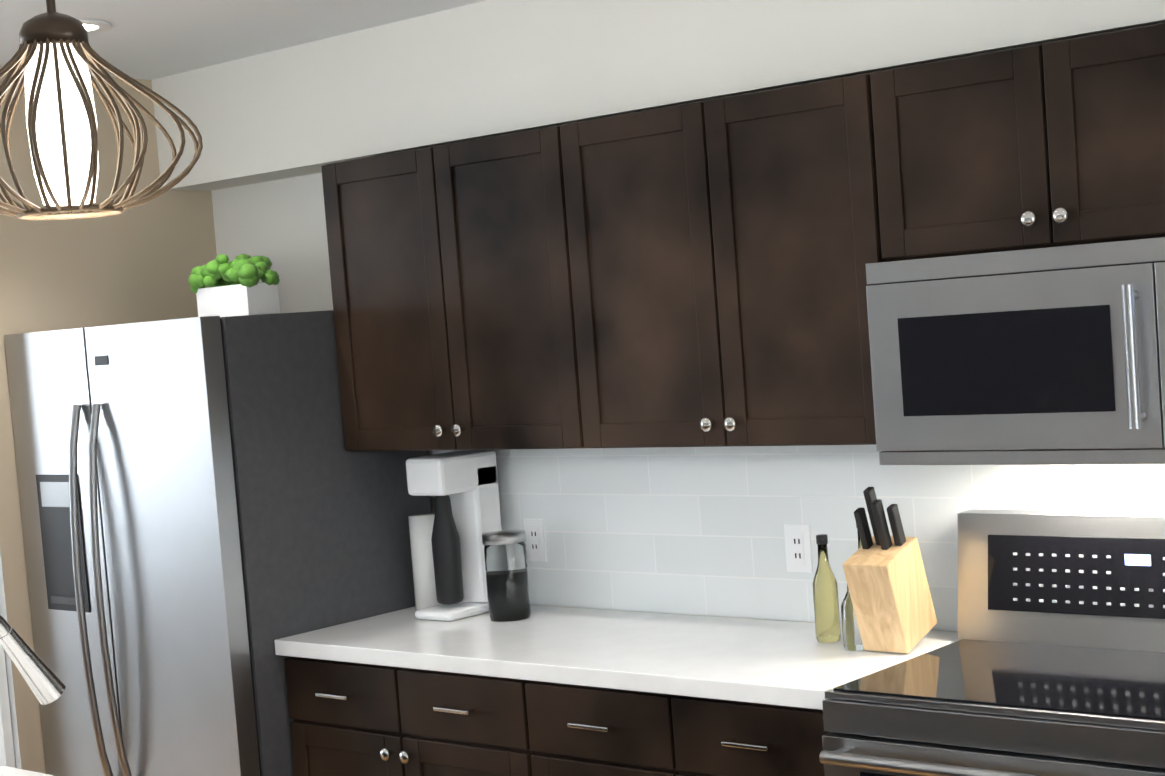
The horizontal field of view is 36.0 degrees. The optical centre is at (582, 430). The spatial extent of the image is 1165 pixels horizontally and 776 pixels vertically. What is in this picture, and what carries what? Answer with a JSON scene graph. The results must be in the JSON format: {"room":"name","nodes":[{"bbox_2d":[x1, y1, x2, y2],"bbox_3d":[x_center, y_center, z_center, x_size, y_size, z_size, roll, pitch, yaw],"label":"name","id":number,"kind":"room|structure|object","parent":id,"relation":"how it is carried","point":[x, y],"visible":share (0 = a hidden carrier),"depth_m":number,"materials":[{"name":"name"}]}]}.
{"room":"kitchen","nodes":[
{"label":"kitchen","id":0,"kind":"room"},
{"bbox_2d":[0,72,216,773],"bbox_3d":[-1.736,0.087,5.656,0.940,2.740,0.850,-1,5,41],"label":"wall","id":1,"kind":"structure","parent":0,"point":[139,263],"depth_m":5.24,"materials":[{"name":"beige paint"}]},
{"bbox_2d":[0,612,15,767],"bbox_3d":[-2.001,0.401,5.338,0.894,2.197,0.030,-1,5,41],"label":"trim","id":2,"kind":"structure","parent":1,"relation":"attached to","point":[7,758],"depth_m":5.07,"materials":[{"name":"white paint"}]},
{"bbox_2d":[0,0,485,79],"bbox_3d":[-0.837,-1.020,2.258,4.880,0.238,4.620,-1,5,41],"label":"ceiling","id":3,"kind":"structure","parent":0,"point":[148,39],"depth_m":4.62,"materials":[{"name":"white paint"}]},
{"bbox_2d":[78,19,111,33],"bbox_3d":[-1.267,-1.004,4.463,0.188,0.006,0.188,-1,5,41],"label":"recessed light","id":4,"kind":"object","parent":3,"relation":"in","point":[93,26],"visible":0.4,"depth_m":4.46,"materials":[{"name":"white"}]},
{"bbox_2d":[151,0,1164,631],"bbox_3d":[0.769,-0.048,4.018,5.000,2.840,0.310,-1,5,41],"label":"wall","id":5,"kind":"structure","parent":0,"point":[277,128],"depth_m":4.55,"materials":[{"name":"white paint"}]},
{"bbox_2d":[321,130,552,450],"bbox_3d":[-0.214,-0.349,4.631,0.902,0.770,0.346,-1,5,41],"label":"upper cabinet","id":6,"kind":"object","parent":5,"relation":"attached to","point":[435,256],"depth_m":4.53,"materials":[{"name":"brown wood"}]},
{"bbox_2d":[529,75,875,448],"bbox_3d":[0.380,-0.362,4.122,0.903,0.770,0.346,-1,5,41],"label":"upper cabinet","id":7,"kind":"object","parent":5,"relation":"attached to","point":[687,275],"depth_m":3.98,"materials":[{"name":"brown wood"}]},
{"bbox_2d":[433,445,1164,630],"bbox_3d":[0.838,0.225,4.030,3.273,0.455,0.010,-1,5,41],"label":"backsplash","id":8,"kind":"structure","parent":5,"relation":"attached to","point":[691,530],"depth_m":4.42,"materials":[{"name":"tile"}]},
{"bbox_2d":[523,519,546,561],"bbox_3d":[-0.129,0.296,4.852,0.072,0.115,0.007,-1,5,41],"label":"outlet","id":9,"kind":"object","parent":8,"relation":"attached to","point":[535,541],"visible":0.96,"depth_m":4.85,"materials":[{"name":"white plastic"}]},
{"bbox_2d":[784,524,812,572],"bbox_3d":[0.517,0.282,4.300,0.072,0.115,0.007,-1,5,41],"label":"outlet","id":10,"kind":"object","parent":8,"relation":"attached to","point":[798,548],"visible":1,"depth_m":4.30,"materials":[{"name":"white plastic"}]},
{"bbox_2d":[857,23,1164,262],"bbox_3d":[1.000,-0.566,3.567,0.760,0.388,0.346,-1,5,41],"label":"upper cabinet","id":11,"kind":"object","parent":5,"relation":"attached to","point":[1061,142],"depth_m":3.47,"materials":[{"name":"brown wood"}]},
{"bbox_2d":[866,237,1164,464],"bbox_3d":[0.992,-0.157,3.547,0.758,0.413,0.442,-1,5,41],"label":"microwave","id":12,"kind":"object","parent":11,"relation":"attached to","point":[1047,356],"visible":1,"depth_m":3.44,"materials":[{"name":"silver metal"}]},
{"bbox_3d":[-2.183,1.649,3.749,9.450,0.060,5.120,-1,5,41],"label":"floor","id":13,"kind":"structure","parent":0,"visible":0},
{"bbox_2d":[0,765,53,775],"bbox_3d":[-0.919,1.126,2.775,2.655,0.914,0.840,-1,5,41],"label":"kitchen island","id":14,"kind":"object","parent":13,"relation":"on","point":[7,771],"depth_m":3.36,"materials":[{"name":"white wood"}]},
{"bbox_2d":[0,615,65,704],"bbox_3d":[-0.909,0.459,2.675,0.120,0.422,0.281,-1,5,41],"label":"faucet","id":15,"kind":"object","parent":14,"relation":"on","point":[45,683],"visible":1,"depth_m":2.70,"materials":[{"name":"silver metal"}]},
{"bbox_2d":[4,310,430,775],"bbox_3d":[-1.009,0.564,5.074,0.894,1.756,0.815,-1,5,41],"label":"refrigerator","id":16,"kind":"object","parent":13,"relation":"on","point":[212,509],"visible":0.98,"depth_m":4.73,"materials":[{"name":"silver metal"}]},
{"bbox_2d":[188,254,279,316],"bbox_3d":[-0.953,-0.404,4.959,0.286,0.173,0.167,-1,5,41],"label":"potted plant","id":17,"kind":"object","parent":16,"relation":"on","point":[221,285],"visible":1,"depth_m":4.91,"materials":[{"name":"green plant"}]},
{"bbox_2d":[284,657,501,775],"bbox_3d":[-0.201,0.976,4.611,0.904,0.872,0.618,-1,5,41],"label":"base cabinet","id":18,"kind":"object","parent":13,"relation":"on","point":[351,720],"depth_m":4.40,"materials":[{"name":"brown wood"}]},
{"bbox_2d":[494,681,829,775],"bbox_3d":[0.393,0.964,4.103,0.904,0.872,0.618,-1,5,41],"label":"base cabinet","id":19,"kind":"object","parent":13,"relation":"on","point":[541,690],"depth_m":3.88,"materials":[{"name":"brown wood"}]},
{"bbox_2d":[274,605,957,712],"bbox_3d":[0.049,0.516,4.317,1.690,0.040,0.626,-1,5,41],"label":"countertop","id":20,"kind":"structure","parent":19,"relation":"on","point":[777,664],"depth_m":4.15,"materials":[{"name":"white stone"}]},
{"bbox_2d":[408,513,440,610],"bbox_3d":[-0.424,0.361,4.936,0.090,0.260,0.090,-1,5,41],"label":"vase","id":21,"kind":"object","parent":20,"relation":"on","point":[420,528],"visible":0.6,"depth_m":4.90,"materials":[{"name":"white plastic"}]},
{"bbox_2d":[406,450,501,620],"bbox_3d":[-0.340,0.277,4.807,0.140,0.430,0.230,-1,5,41],"label":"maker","id":22,"kind":"object","parent":20,"relation":"on","point":[462,486],"visible":0.94,"depth_m":4.76,"materials":[{"name":"white plastic"}]},
{"bbox_2d":[482,530,530,621],"bbox_3d":[-0.197,0.375,4.678,0.114,0.230,0.112,-1,5,41],"label":"canister","id":23,"kind":"object","parent":20,"relation":"on","point":[506,571],"visible":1,"depth_m":4.63,"materials":[{"name":"clear glass"}]},
{"bbox_2d":[812,524,861,642],"bbox_3d":[0.591,0.336,4.040,0.147,0.270,0.057,-4,4,-1],"label":"oil bottle","id":24,"kind":"object","parent":20,"relation":"on","point":[826,606],"depth_m":4.02,"materials":[{"name":"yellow glass"}]},
{"bbox_2d":[829,565,863,650],"bbox_3d":[0.594,0.388,3.925,0.054,0.180,0.054,-3,4,26],"label":"oil bottle","id":25,"kind":"object","parent":20,"relation":"on","point":[852,641],"depth_m":3.91,"materials":[{"name":"clear glass"}]},
{"bbox_2d":[843,487,936,652],"bbox_3d":[0.660,0.294,3.867,0.110,0.357,0.196,-1,5,41],"label":"knife block","id":26,"kind":"object","parent":20,"relation":"on","point":[888,588],"visible":1,"depth_m":3.83,"materials":[{"name":"brown wood"}]},
{"bbox_2d":[819,509,1164,775],"bbox_3d":[0.966,0.797,3.493,0.762,1.195,0.713,-1,5,41],"label":"range","id":27,"kind":"object","parent":13,"relation":"on","point":[1050,661],"visible":1,"depth_m":3.53,"materials":[{"name":"silver metal"}]},
{"bbox_3d":[-2.396,-1.157,3.571,9.190,0.100,4.860,-1,5,41],"label":"ceiling","id":28,"kind":"structure","parent":0,"visible":0},
{"bbox_2d":[0,0,202,219],"bbox_3d":[-0.653,-0.702,2.142,0.330,0.887,0.330,-1,5,41],"label":"pendant light","id":29,"kind":"object","parent":28,"relation":"hanging from","point":[55,56],"visible":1,"depth_m":2.13,"materials":[{"name":"brown metal"}]}
]}

